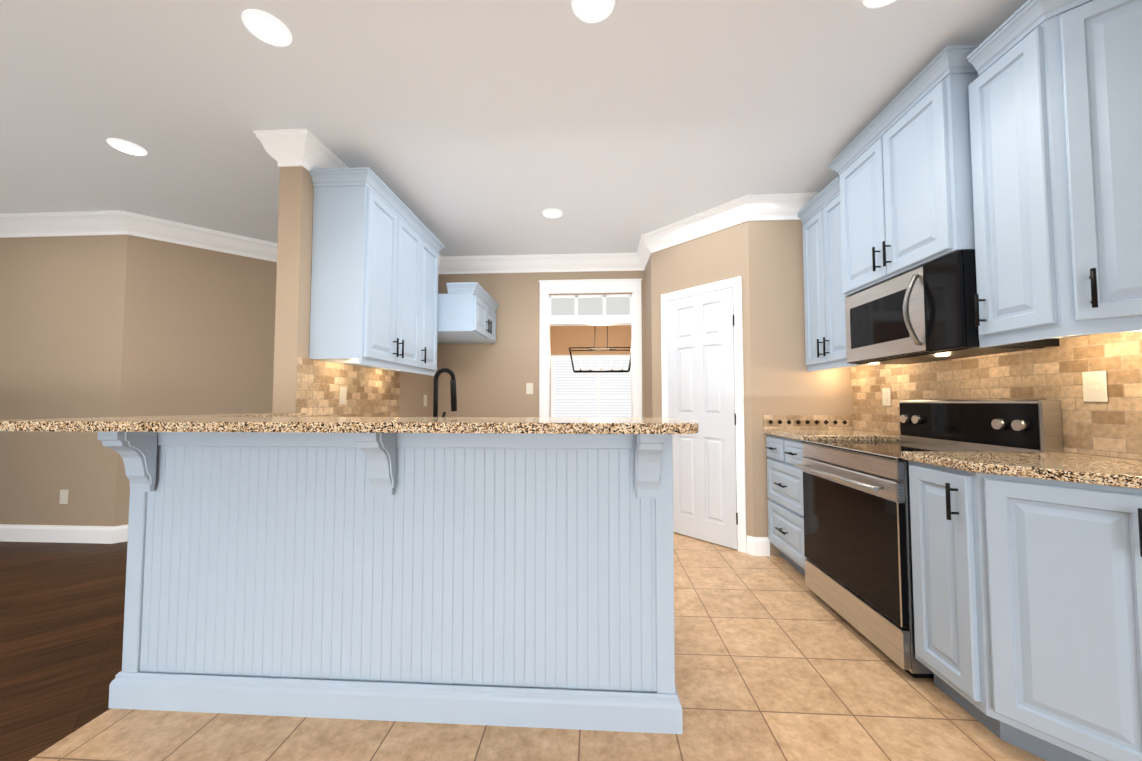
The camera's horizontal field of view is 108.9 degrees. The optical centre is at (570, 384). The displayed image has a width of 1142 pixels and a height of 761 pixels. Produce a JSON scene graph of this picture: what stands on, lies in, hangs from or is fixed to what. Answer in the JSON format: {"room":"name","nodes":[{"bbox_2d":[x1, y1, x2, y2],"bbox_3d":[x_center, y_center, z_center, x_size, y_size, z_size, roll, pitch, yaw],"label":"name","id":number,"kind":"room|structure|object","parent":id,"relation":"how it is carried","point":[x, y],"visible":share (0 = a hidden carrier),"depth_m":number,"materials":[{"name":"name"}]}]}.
{"room":"kitchen","nodes":[
{"label":"kitchen","id":0,"kind":"room"},
{"bbox_2d":[0,541,127,760],"bbox_3d":[-4.113,1.332,2.934,4.900,0.100,10.150,0,-2,3],"label":"floor","id":1,"kind":"structure","parent":0,"point":[62,607],"depth_m":2.00,"materials":[{"name":"brown wood"}]},
{"bbox_2d":[0,0,1027,255],"bbox_3d":[-2.091,-1.506,2.939,8.950,0.100,10.150,0,-2,3],"label":"ceiling","id":2,"kind":"structure","parent":0,"point":[476,126],"depth_m":2.15,"materials":[{"name":"paint"}]},
{"bbox_2d":[106,138,146,155],"bbox_3d":[-2.750,-1.468,2.528,0.172,0.010,0.172,0,-2,3],"label":"recessed light","id":3,"kind":"object","parent":2,"relation":"in","point":[128,147],"visible":1,"depth_m":2.52,"materials":[{"name":"white"}]},
{"bbox_2d":[241,9,291,46],"bbox_3d":[-1.283,-1.502,1.725,0.172,0.010,0.172,0,-2,3],"label":"recessed light","id":4,"kind":"object","parent":2,"relation":"in","point":[266,27],"visible":1,"depth_m":1.71,"materials":[{"name":"white"}]},
{"bbox_2d":[542,208,562,217],"bbox_3d":[-0.156,-1.431,3.412,0.172,0.010,0.172,0,-2,3],"label":"recessed light","id":5,"kind":"object","parent":2,"relation":"in","point":[552,213],"visible":1,"depth_m":3.40,"materials":[{"name":"white"}]},
{"bbox_2d":[571,0,614,22],"bbox_3d":[0.088,-1.506,1.612,0.172,0.010,0.172,0,-2,3],"label":"recessed light","id":6,"kind":"object","parent":2,"relation":"in","point":[592,11],"visible":1,"depth_m":1.63,"materials":[{"name":"white"}]},
{"bbox_2d":[569,325,630,372],"bbox_3d":[0.443,-0.754,5.996,0.936,1.142,0.316,0,-2,3],"label":"chandelier","id":7,"kind":"object","parent":2,"relation":"hanging from","point":[601,370],"visible":0.88,"depth_m":5.96,"materials":[{"name":"black metal"}]},
{"bbox_2d":[862,0,895,8],"bbox_3d":[1.211,-1.509,1.548,0.172,0.010,0.172,0,-2,3],"label":"recessed light","id":8,"kind":"object","parent":2,"relation":"in","point":[874,4],"visible":1,"depth_m":1.61,"materials":[{"name":"white"}]},
{"bbox_2d":[29,532,1045,760],"bbox_3d":[0.355,1.321,2.681,4.050,0.100,10.150,0,-2,3],"label":"floor","id":9,"kind":"structure","parent":0,"point":[777,658],"depth_m":1.48,"materials":[{"name":"beige tile"}]},
{"bbox_2d":[112,433,679,733],"bbox_3d":[-0.656,0.709,1.913,2.100,1.058,0.783,0,-2,3],"label":"base cabinet","id":10,"kind":"object","parent":9,"relation":"on","point":[506,571],"depth_m":1.52,"materials":[{"name":"paint"}]},
{"bbox_2d":[0,413,697,436],"bbox_3d":[-0.798,0.158,1.816,2.450,0.033,1.037,0,-2,3],"label":"countertop","id":11,"kind":"structure","parent":10,"relation":"on","point":[243,422],"depth_m":1.33,"materials":[{"name":"beige stone"}]},
{"bbox_2d":[433,368,456,416],"bbox_3d":[-0.573,0.106,1.845,0.130,0.360,0.099,0,-2,3],"label":"sink faucet","id":12,"kind":"object","parent":11,"relation":"on","point":[453,392],"visible":0.69,"depth_m":1.82,"materials":[{"name":"black metal"}]},
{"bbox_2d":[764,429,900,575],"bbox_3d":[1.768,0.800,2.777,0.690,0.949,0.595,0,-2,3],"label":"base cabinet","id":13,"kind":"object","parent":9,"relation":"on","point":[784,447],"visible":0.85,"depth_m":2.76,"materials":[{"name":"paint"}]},
{"bbox_2d":[764,429,900,440],"bbox_3d":[1.782,0.343,2.796,0.661,0.034,0.595,0,-2,3],"label":"countertop","id":14,"kind":"structure","parent":13,"relation":"on","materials":[{"name":"stone"}]},
{"bbox_2d":[795,400,1062,678],"bbox_3d":[1.698,0.663,2.088,0.735,1.165,0.795,0,-2,3],"label":"range","id":15,"kind":"object","parent":9,"relation":"on","point":[857,539],"visible":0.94,"depth_m":1.95,"materials":[{"name":"silver metal"}]},
{"bbox_2d":[901,451,1141,760],"bbox_3d":[1.688,0.740,1.353,0.690,0.949,0.662,0,-2,3],"label":"base cabinet","id":16,"kind":"object","parent":9,"relation":"on","point":[1027,582],"visible":1,"depth_m":1.30,"materials":[{"name":"paint"}]},
{"bbox_2d":[901,451,1141,488],"bbox_3d":[1.703,0.283,1.387,0.659,0.034,0.631,0,-2,3],"label":"countertop","id":17,"kind":"structure","parent":16,"relation":"on","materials":[{"name":"stone"}]},
{"bbox_2d":[0,166,1137,555],"bbox_3d":[-2.107,-0.090,2.865,8.920,2.735,10.120,0,-2,3],"label":"wall","id":18,"kind":"structure","parent":0,"point":[108,326],"depth_m":3.45,"materials":[{"name":"paint"}]},
{"bbox_2d":[0,524,127,543],"bbox_3d":[-4.214,1.269,4.238,4.550,0.135,1.764,0,-2,3],"label":"baseboard","id":19,"kind":"structure","parent":18,"relation":"attached to","point":[8,533],"depth_m":3.36,"materials":[{"name":"white wood"}]},
{"bbox_2d":[59,490,68,503],"bbox_3d":[-4.199,0.930,3.377,0.075,0.118,0.008,0,-2,3],"label":"outlet","id":20,"kind":"object","parent":18,"relation":"attached to","point":[64,495],"visible":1,"depth_m":3.38,"materials":[{"name":"beige plastic"}]},
{"bbox_2d":[0,210,277,261],"bbox_3d":[-4.063,-1.308,4.446,4.840,0.165,2.150,0,-2,3],"label":"crown molding","id":21,"kind":"structure","parent":18,"relation":"attached to","point":[110,222],"depth_m":3.48,"materials":[{"name":"white wood"}]},
{"bbox_2d":[253,129,287,163],"bbox_3d":[-1.792,-1.418,2.415,0.114,0.118,0.094,0,-2,3],"label":"crown molding","id":22,"kind":"structure","parent":18,"relation":"attached to","point":[272,141],"depth_m":2.40,"materials":[{"name":"white wood"}]},
{"bbox_2d":[296,357,399,416],"bbox_3d":[-1.571,0.100,3.019,0.010,0.469,1.256,0,-2,3],"label":"backsplash","id":23,"kind":"structure","parent":18,"relation":"attached to","point":[372,392],"depth_m":2.85,"materials":[{"name":"tile"}]},
{"bbox_2d":[339,387,346,403],"bbox_3d":[-1.574,0.076,2.818,0.008,0.118,0.075,0,-2,3],"label":"outlet","id":24,"kind":"object","parent":23,"relation":"attached to","point":[342,395],"visible":1,"depth_m":2.81,"materials":[{"name":"beige plastic"}]},
{"bbox_2d":[284,128,443,271],"bbox_3d":[-1.512,-1.353,3.389,0.094,0.165,2.074,0,-2,3],"label":"crown molding","id":25,"kind":"structure","parent":18,"relation":"attached to","point":[306,148],"depth_m":2.44,"materials":[{"name":"white wood"}]},
{"bbox_2d":[309,167,424,370],"bbox_3d":[-1.407,-0.722,2.900,0.350,1.161,0.776,0,-2,3],"label":"upper cabinet","id":26,"kind":"object","parent":18,"relation":"attached to","point":[377,246],"depth_m":2.53,"materials":[{"name":"paint"}]},
{"bbox_2d":[394,227,440,374],"bbox_3d":[-1.374,-0.698,3.481,0.350,1.161,0.388,0,-2,3],"label":"upper cabinet","id":27,"kind":"object","parent":18,"relation":"attached to","point":[429,305],"depth_m":3.48,"materials":[{"name":"paint"}]},
{"bbox_2d":[423,395,426,405],"bbox_3d":[-1.504,0.165,4.213,0.008,0.118,0.075,0,-2,3],"label":"outlet","id":28,"kind":"object","parent":18,"relation":"attached to","point":[425,400],"visible":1,"depth_m":4.21,"materials":[{"name":"beige plastic"}]},
{"bbox_2d":[437,282,498,343],"bbox_3d":[-1.157,-0.676,4.050,0.718,0.426,0.849,0,-2,3],"label":"upper cabinet","id":29,"kind":"object","parent":18,"relation":"attached to","point":[466,315],"visible":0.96,"depth_m":3.68,"materials":[{"name":"paint"}]},
{"bbox_2d":[526,383,532,393],"bbox_3d":[-0.447,0.042,4.405,0.075,0.118,0.008,0,-2,3],"label":"light switch","id":30,"kind":"object","parent":18,"relation":"attached to","point":[529,388],"visible":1,"depth_m":4.40,"materials":[{"name":"beige plastic"}]},
{"bbox_2d":[438,252,644,273],"bbox_3d":[-0.354,-1.310,4.414,2.290,0.165,0.094,0,-2,3],"label":"crown molding","id":31,"kind":"structure","parent":18,"relation":"attached to","point":[586,262],"depth_m":4.41,"materials":[{"name":"white"}]},
{"bbox_2d":[539,279,641,417],"bbox_3d":[0.211,0.106,4.424,1.113,2.475,0.166,0,-2,3],"label":"door frame","id":32,"kind":"structure","parent":18,"relation":"attached to","point":[590,310],"depth_m":4.40,"materials":[{"name":"white wood"}]},
{"bbox_2d":[551,355,630,416],"bbox_3d":[0.518,0.224,7.639,1.800,1.550,0.029,0,-2,3],"label":"window blind","id":33,"kind":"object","parent":18,"relation":"in","point":[573,394],"depth_m":7.66,"materials":[{"name":"white"}]},
{"bbox_2d":[636,232,655,270],"bbox_3d":[0.726,-1.324,4.075,0.094,0.165,0.449,0,-2,3],"label":"crown molding","id":34,"kind":"structure","parent":18,"relation":"attached to","point":[647,244],"depth_m":3.99,"materials":[{"name":"white wood"}]},
{"bbox_2d":[667,287,737,548],"bbox_3d":[1.081,0.261,3.437,0.462,2.058,0.463,0,-2,3],"label":"pantry door","id":35,"kind":"structure","parent":18,"relation":"in","point":[701,363],"depth_m":3.40,"materials":[{"name":"white wood"}]},
{"bbox_2d":[661,276,746,552],"bbox_3d":[1.087,0.230,3.444,0.018,2.144,0.760,2,-3,-42],"label":"door frame","id":36,"kind":"structure","parent":18,"relation":"attached to","point":[735,283],"depth_m":3.20,"materials":[{"name":"white wood"}]},
{"bbox_2d":[797,176,862,371],"bbox_3d":[1.919,-0.723,2.833,0.388,1.226,0.594,0,-2,3],"label":"upper cabinet","id":37,"kind":"object","parent":18,"relation":"attached to","point":[819,215],"visible":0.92,"depth_m":2.84,"materials":[{"name":"paint"}]},
{"bbox_2d":[828,44,979,296],"bbox_3d":[1.845,-0.994,2.150,0.458,0.862,0.889,0,-2,3],"label":"upper cabinet","id":38,"kind":"object","parent":18,"relation":"attached to","point":[900,164],"visible":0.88,"depth_m":1.97,"materials":[{"name":"paint"}]},
{"bbox_2d":[845,250,1058,364],"bbox_3d":[1.835,-0.349,2.123,0.460,0.421,0.795,0,-2,3],"label":"microwave","id":39,"kind":"object","parent":38,"relation":"attached to","point":[925,313],"visible":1,"depth_m":1.95,"materials":[{"name":"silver metal"}]},
{"bbox_2d":[763,331,1141,459],"bbox_3d":[1.744,0.061,2.098,0.664,0.469,2.019,0,-2,3],"label":"backsplash","id":40,"kind":"structure","parent":18,"relation":"attached to","point":[1112,427],"depth_m":1.79,"materials":[{"name":"tile"}]},
{"bbox_2d":[882,388,890,405],"bbox_3d":[2.095,0.081,2.709,0.008,0.118,0.075,0,-2,3],"label":"outlet","id":41,"kind":"object","parent":40,"relation":"attached to","point":[886,395],"visible":1,"depth_m":2.70,"materials":[{"name":"beige plastic"}]},
{"bbox_2d":[1082,371,1107,401],"bbox_3d":[2.031,0.009,1.583,0.008,0.118,0.075,0,-2,3],"label":"light switch","id":42,"kind":"object","parent":40,"relation":"attached to","point":[1095,386],"visible":1,"depth_m":1.58,"materials":[{"name":"beige plastic"}]},
{"bbox_2d":[967,0,1141,347],"bbox_3d":[1.840,-0.782,1.430,0.388,1.226,0.618,0,-2,3],"label":"upper cabinet","id":43,"kind":"object","parent":18,"relation":"attached to","point":[1055,108],"visible":1,"depth_m":1.43,"materials":[{"name":"paint"}]}
]}

